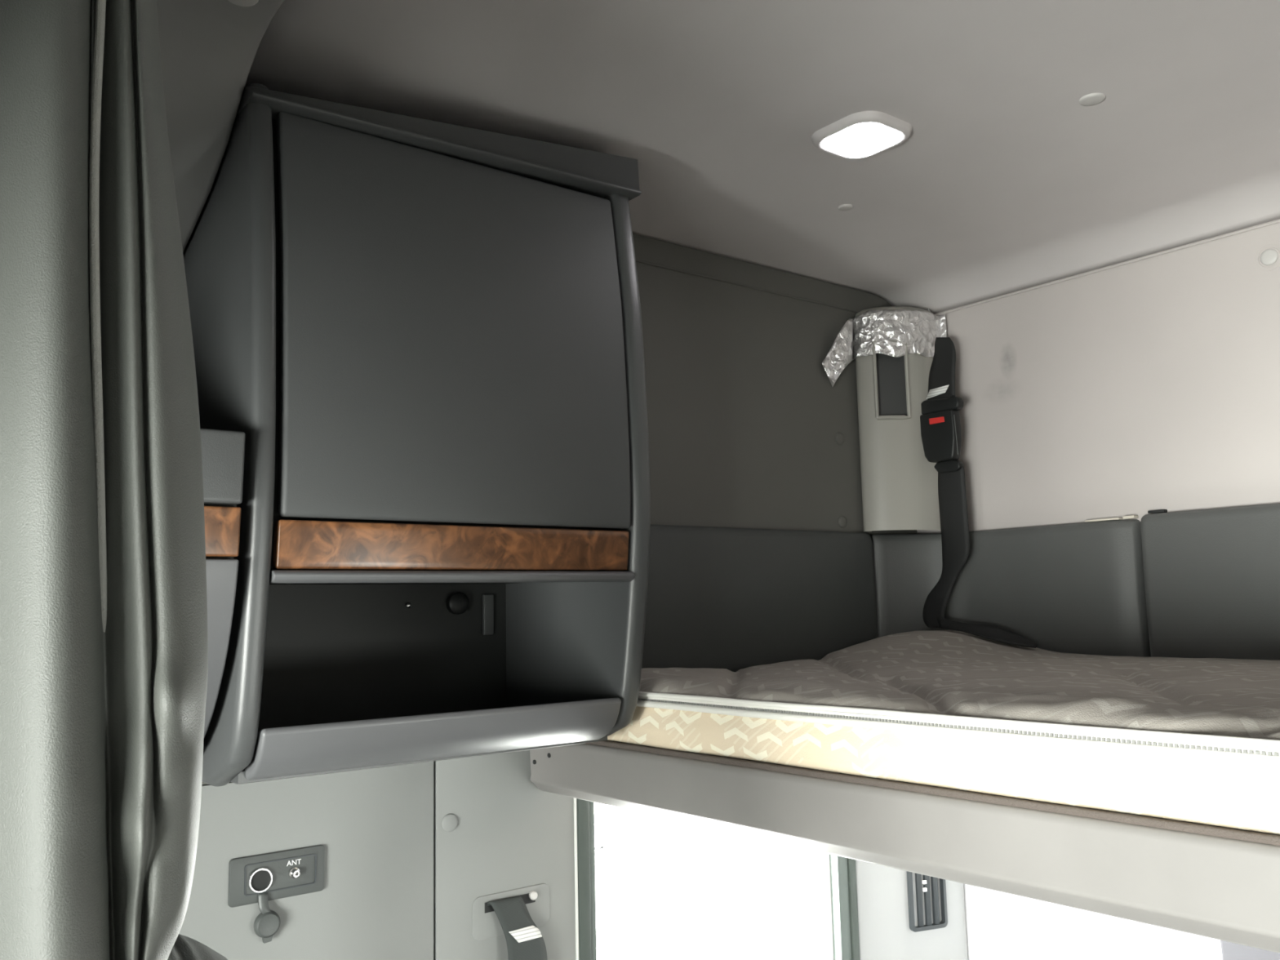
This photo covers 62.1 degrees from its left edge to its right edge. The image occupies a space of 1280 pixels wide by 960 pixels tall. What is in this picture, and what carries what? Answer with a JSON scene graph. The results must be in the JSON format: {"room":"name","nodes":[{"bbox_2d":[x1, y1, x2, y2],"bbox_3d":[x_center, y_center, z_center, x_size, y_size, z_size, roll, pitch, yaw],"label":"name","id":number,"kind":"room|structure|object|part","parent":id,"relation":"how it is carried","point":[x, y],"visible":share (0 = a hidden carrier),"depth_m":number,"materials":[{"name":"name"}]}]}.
{"room":"vehicle interior","nodes":[
{"label":"vehicle interior","id":0,"kind":"room"},
{"bbox_2d":[156,0,284,252],"bbox_3d":[-0.194,-0.499,0.210,0.797,0.225,2.360,4,-9,-38],"label":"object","id":1,"kind":"structure","parent":0,"point":[208,48],"depth_m":1.11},
{"bbox_2d":[0,0,208,959],"bbox_3d":[-0.363,0.001,0.572,0.256,1.027,0.134,-1,-7,-3],"label":"privacy curtain","id":2,"kind":"object","parent":1,"relation":"hanging from","point":[104,635],"visible":1,"depth_m":0.54,"materials":[{"name":"grey fabric"}]},
{"bbox_2d":[227,0,258,6],"bbox_3d":[-0.388,-0.470,1.034,0.032,0.005,0.032,4,-9,-38],"label":"plug","id":3,"kind":"object","parent":1,"relation":"attached to","point":[239,2],"visible":1,"depth_m":1.04,"materials":[{"name":"grey plastic"}]},
{"bbox_2d":[178,233,917,959],"bbox_3d":[0.009,0.729,1.744,1.556,2.471,0.062,4,-9,-38],"label":"wall","id":4,"kind":"structure","parent":0,"point":[398,885],"depth_m":1.61,"materials":[{"name":"grey plastic"}]},
{"bbox_2d":[200,428,245,737],"bbox_3d":[-0.632,0.145,1.052,0.358,0.371,0.348,4,-9,-38],"label":"cabinet","id":5,"kind":"object","parent":4,"relation":"attached to","point":[223,451],"visible":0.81,"depth_m":1.04,"materials":[{"name":"grey plastic"}]},
{"bbox_3d":[-0.604,0.200,1.011,0.358,0.241,0.238,4,-9,-38],"label":"panel","id":6,"kind":"part","parent":5,"relation":"part of","materials":[{"name":"grey plastic"}]},
{"bbox_3d":[-0.535,-0.021,0.942,0.358,0.071,0.020,4,-9,-38],"label":"drawer","id":7,"kind":"part","parent":5,"relation":"part of","materials":[{"name":"grey plastic"}]},
{"bbox_2d":[227,844,324,943],"bbox_3d":[-0.459,0.528,1.351,0.122,0.107,0.016,4,-9,-38],"label":"socket plate","id":8,"kind":"object","parent":4,"relation":"attached to","point":[261,878],"visible":1,"depth_m":1.35,"materials":[{"name":"grey plastic"}]},
{"bbox_2d":[247,866,272,893],"bbox_3d":[-0.480,0.504,1.341,0.030,0.030,0.010,4,-9,-38],"label":"power socket","id":9,"kind":"object","parent":8,"relation":"attached to","point":[260,879],"depth_m":1.34,"materials":[{"name":"black plastic"}]},
{"bbox_3d":[-0.463,0.505,1.358,0.122,0.058,0.006,4,-9,-38],"label":"plate","id":10,"kind":"part","parent":8,"relation":"part of","materials":[{"name":"grey plastic"}]},
{"bbox_2d":[182,82,650,786],"bbox_3d":[-0.287,-0.061,1.362,0.525,0.814,0.331,4,-9,-38],"label":"upper cabinet","id":11,"kind":"object","parent":4,"relation":"attached to","point":[423,338],"visible":0.93,"depth_m":1.24,"materials":[{"name":"grey plastic"}]},
{"bbox_3d":[-0.481,-0.044,1.206,0.026,0.753,0.331,4,-9,-38],"label":"panel","id":12,"kind":"part","parent":11,"relation":"part of","materials":[{"name":"grey plastic"}]},
{"bbox_3d":[-0.388,-0.015,1.482,0.476,0.720,0.009,4,-9,-38],"label":"panel","id":13,"kind":"part","parent":11,"relation":"part of","materials":[{"name":"grey plastic"}]},
{"bbox_3d":[-0.303,0.335,1.342,0.476,0.012,0.238,4,-9,-38],"label":"panel","id":14,"kind":"part","parent":11,"relation":"part of","materials":[{"name":"grey plastic"}]},
{"bbox_2d":[269,564,621,584],"bbox_3d":[-0.293,0.122,1.348,0.476,0.012,0.288,4,-9,-38],"label":"shelf","id":15,"kind":"object","parent":11,"relation":"attached to","point":[272,566],"depth_m":1.38,"materials":[{"name":"grey"}]},
{"bbox_3d":[-0.194,0.111,1.222,0.461,0.013,0.022,4,-9,-38],"label":"pull rail","id":16,"kind":"part","parent":11,"relation":"part of","materials":[{"name":"grey"}]},
{"bbox_3d":[-0.206,-0.171,1.265,0.450,0.447,0.049,4,-9,-38],"label":"door","id":17,"kind":"part","parent":11,"relation":"part of","materials":[{"name":"grey plastic"}]},
{"bbox_3d":[-0.263,0.178,1.538,0.032,0.032,0.014,4,-9,-38],"label":"latch knob","id":18,"kind":"part","parent":11,"relation":"part of","materials":[{"name":"black plastic"}]},
{"bbox_3d":[-0.225,0.199,1.571,0.017,0.059,0.006,4,-9,-38],"label":"strike plate","id":19,"kind":"part","parent":11,"relation":"part of","materials":[{"name":"grey plastic"}]},
{"bbox_3d":[-0.097,-0.017,1.506,0.030,0.753,0.331,4,-9,-38],"label":"panel","id":20,"kind":"part","parent":11,"relation":"part of","materials":[{"name":"grey plastic"}]},
{"bbox_2d":[441,813,457,831],"bbox_3d":[-0.271,0.488,1.513,0.025,0.025,0.005,4,-9,-38],"label":"plug","id":21,"kind":"object","parent":4,"relation":"attached to","point":[449,822],"visible":1,"depth_m":1.51,"materials":[{"name":"grey plastic"}]},
{"bbox_2d":[472,883,549,959],"bbox_3d":[-0.179,0.690,1.544,0.131,0.178,0.027,4,-9,-38],"label":"belt","id":22,"kind":"object","parent":4,"relation":"attached to","point":[516,914],"visible":1,"depth_m":1.54,"materials":[{"name":"grey fabric"}]},
{"bbox_2d":[573,797,578,959],"bbox_3d":[-0.098,0.688,1.627,0.004,0.525,0.009,4,-9,-38],"label":"trim","id":23,"kind":"structure","parent":4,"relation":"attached to","point":[575,799],"depth_m":1.63,"materials":[{"name":"grey plastic"}]},
{"bbox_2d":[576,798,860,959],"bbox_3d":[0.144,0.701,1.838,0.637,0.510,0.048,4,-9,-38],"label":"window","id":24,"kind":"structure","parent":4,"relation":"in","point":[838,873],"depth_m":1.98,"materials":[{"name":"grey"}]},
{"bbox_3d":[0.135,0.701,1.839,0.560,0.442,0.012,4,-9,-38],"label":"frame","id":25,"kind":"part","parent":24,"relation":"part of","materials":[{"name":"white plastic"}]},
{"bbox_2d":[635,259,860,312],"bbox_3d":[0.184,-0.367,1.991,0.900,0.004,0.004,4,-9,-38],"label":"trim","id":26,"kind":"structure","parent":4,"relation":"attached to","point":[637,260],"depth_m":2.00,"materials":[{"name":"black plastic"}]},
{"bbox_2d":[641,524,876,671],"bbox_3d":[0.146,0.214,1.866,0.816,0.265,0.028,4,-9,-38],"label":"pad","id":27,"kind":"object","parent":4,"relation":"attached to","point":[734,599],"visible":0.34,"depth_m":1.89,"materials":[{"name":"grey leather"}]},
{"bbox_2d":[838,515,846,528],"bbox_3d":[0.401,0.083,2.102,0.023,0.023,0.005,4,-9,-38],"label":"plug","id":28,"kind":"object","parent":4,"relation":"attached to","point":[842,520],"visible":1,"depth_m":2.10,"materials":[{"name":"grey plastic"}]},
{"bbox_2d":[854,306,940,532],"bbox_3d":[0.539,-0.128,2.170,0.195,0.464,0.088,1,-7,-18],"label":"pillar cover","id":29,"kind":"structure","parent":4,"relation":"attached to","point":[900,486],"depth_m":2.13,"materials":[{"name":"grey plastic"}]},
{"bbox_2d":[822,308,946,386],"bbox_3d":[0.495,-0.271,2.166,0.289,0.180,0.068,0,-7,-10],"label":"aluminum foil","id":30,"kind":"object","parent":29,"relation":"attached to","point":[919,330],"visible":0.87,"depth_m":2.15,"materials":[{"name":"silver metal"}]},
{"bbox_2d":[920,337,1037,648],"bbox_3d":[0.629,0.010,2.052,0.047,0.619,0.236,4,-9,-38],"label":"belt","id":31,"kind":"object","parent":29,"relation":"hanging from","point":[940,420],"visible":1,"depth_m":2.09,"materials":[{"name":"black fabric"}]},
{"bbox_3d":[0.599,-0.148,2.117,0.020,0.030,0.096,4,-9,-38],"label":"latch plate","id":32,"kind":"part","parent":31,"relation":"part of","materials":[{"name":"black plastic"}]},
{"bbox_2d":[855,859,968,959],"bbox_3d":[0.538,1.216,2.008,0.243,1.520,0.073,4,-9,-38],"label":"wall panel","id":33,"kind":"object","parent":4,"relation":"attached to","point":[885,933],"depth_m":2.03,"materials":[{"name":"grey plastic"}]},
{"bbox_2d":[906,871,947,932],"bbox_3d":[0.551,0.776,2.054,0.084,0.175,0.021,1,-7,-21],"label":"air vent","id":34,"kind":"object","parent":33,"relation":"attached to","point":[936,924],"visible":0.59,"depth_m":2.04,"materials":[{"name":"grey plastic"}]},
{"bbox_2d":[244,0,1279,313],"bbox_3d":[0.719,-0.547,0.934,1.515,0.074,2.350,4,-9,-38],"label":"ceiling","id":35,"kind":"structure","parent":0,"point":[1002,182],"depth_m":1.39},
{"bbox_2d":[837,204,853,210],"bbox_3d":[0.337,-0.447,1.744,0.024,0.005,0.024,4,-9,-38],"label":"plug","id":36,"kind":"object","parent":35,"relation":"attached to","point":[844,206],"visible":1,"depth_m":1.74,"materials":[{"name":"grey plastic"}]},
{"bbox_2d":[811,111,912,159],"bbox_3d":[0.307,-0.473,1.473,0.116,0.016,0.120,4,-9,-38],"label":"recessed light","id":37,"kind":"object","parent":35,"relation":"in","point":[864,134],"visible":1,"depth_m":1.45,"materials":[{"name":"white plastic"}]},
{"bbox_2d":[1079,93,1105,106],"bbox_3d":[0.589,-0.495,1.386,0.032,0.005,0.032,4,-9,-38],"label":"plug","id":38,"kind":"object","parent":35,"relation":"attached to","point":[1093,99],"visible":1,"depth_m":1.38,"materials":[{"name":"grey plastic"}]},
{"bbox_2d":[916,218,1279,959],"bbox_3d":[1.350,0.641,1.272,0.060,2.470,2.470,4,-9,-38],"label":"wall","id":39,"kind":"structure","parent":0,"point":[1137,388],"depth_m":1.91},
{"bbox_2d":[529,740,1279,953],"bbox_3d":[0.924,0.325,0.976,0.938,0.090,2.340,4,-9,-38],"label":"bunk bed frame","id":40,"kind":"structure","parent":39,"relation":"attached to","point":[1214,882],"depth_m":1.00,"materials":[{"name":"grey"}]},
{"bbox_2d":[607,630,1279,834],"bbox_3d":[0.927,0.217,0.983,0.932,0.126,2.304,4,-9,-38],"label":"mattress","id":41,"kind":"object","parent":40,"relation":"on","point":[1189,740],"visible":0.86,"depth_m":1.09,"materials":[{"name":"white fabric"}]},
{"bbox_3d":[0.929,0.194,0.988,0.925,0.078,2.304,4,-9,-38],"label":"panel","id":42,"kind":"part","parent":41,"relation":"part of","materials":[{"name":"grey fabric"}]},
{"bbox_2d":[870,515,1151,657],"bbox_3d":[0.701,0.218,2.033,0.506,0.263,0.119,-6,-8,35],"label":"pad","id":43,"kind":"object","parent":39,"relation":"attached to","point":[1078,588],"depth_m":1.99,"materials":[{"name":"plastic"}]},
{"bbox_3d":[0.843,0.070,1.903,0.016,0.005,0.093,4,-9,-38],"label":"backing strip","id":44,"kind":"part","parent":43,"relation":"part of","materials":[{"name":"white plastic"}]},
{"bbox_2d":[934,219,1279,315],"bbox_3d":[1.315,-0.468,1.365,0.005,0.005,2.300,4,-9,-38],"label":"trim","id":45,"kind":"structure","parent":39,"relation":"attached to","point":[1277,220],"depth_m":1.93,"materials":[{"name":"white plastic"}]},
{"bbox_2d":[1147,509,1167,513],"bbox_3d":[0.897,0.055,1.844,0.012,0.005,0.029,4,-9,-38],"label":"clip","id":46,"kind":"object","parent":39,"relation":"attached to","point":[1158,511],"visible":1,"depth_m":1.84,"materials":[{"name":"black plastic"}]},
{"bbox_2d":[1140,502,1279,660],"bbox_3d":[1.449,0.091,1.117,0.037,0.264,1.862,4,-9,-38],"label":"pad","id":47,"kind":"object","parent":39,"relation":"attached to","point":[1211,576],"visible":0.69,"depth_m":1.74,"materials":[{"name":"leather"}]},
{"bbox_2d":[1220,940,1279,959],"bbox_3d":[1.496,0.927,0.995,0.020,0.730,1.780,4,-9,-38],"label":"pad","id":48,"kind":"object","parent":39,"relation":"attached to","point":[1230,951],"visible":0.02,"depth_m":1.68,"materials":[{"name":"grey"}]},
{"bbox_2d":[1254,244,1279,271],"bbox_3d":[1.024,-0.362,1.730,0.002,0.044,0.044,4,-9,-38],"label":"washer","id":49,"kind":"object","parent":39,"relation":"attached to","point":[1258,264],"visible":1,"depth_m":1.73,"materials":[{"name":"white plastic"}]},
{"bbox_2d":[1260,248,1278,265],"bbox_3d":[1.023,-0.362,1.729,0.005,0.027,0.027,4,-9,-38],"label":"plug","id":50,"kind":"object","parent":39,"relation":"attached to","point":[1269,256],"visible":1,"depth_m":1.73,"materials":[{"name":"grey plastic"}]},
{"bbox_3d":[-0.020,1.797,0.025,3.620,0.060,2.470,4,-9,-38],"label":"floor","id":51,"kind":"structure","parent":0,"visible":0},
{"bbox_2d":[167,933,227,959],"bbox_3d":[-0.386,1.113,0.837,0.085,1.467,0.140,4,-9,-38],"label":"cushion","id":52,"kind":"object","parent":51,"relation":"on","point":[184,948],"visible":0.27,"depth_m":0.90,"materials":[{"name":"grey fabric"}]}
]}

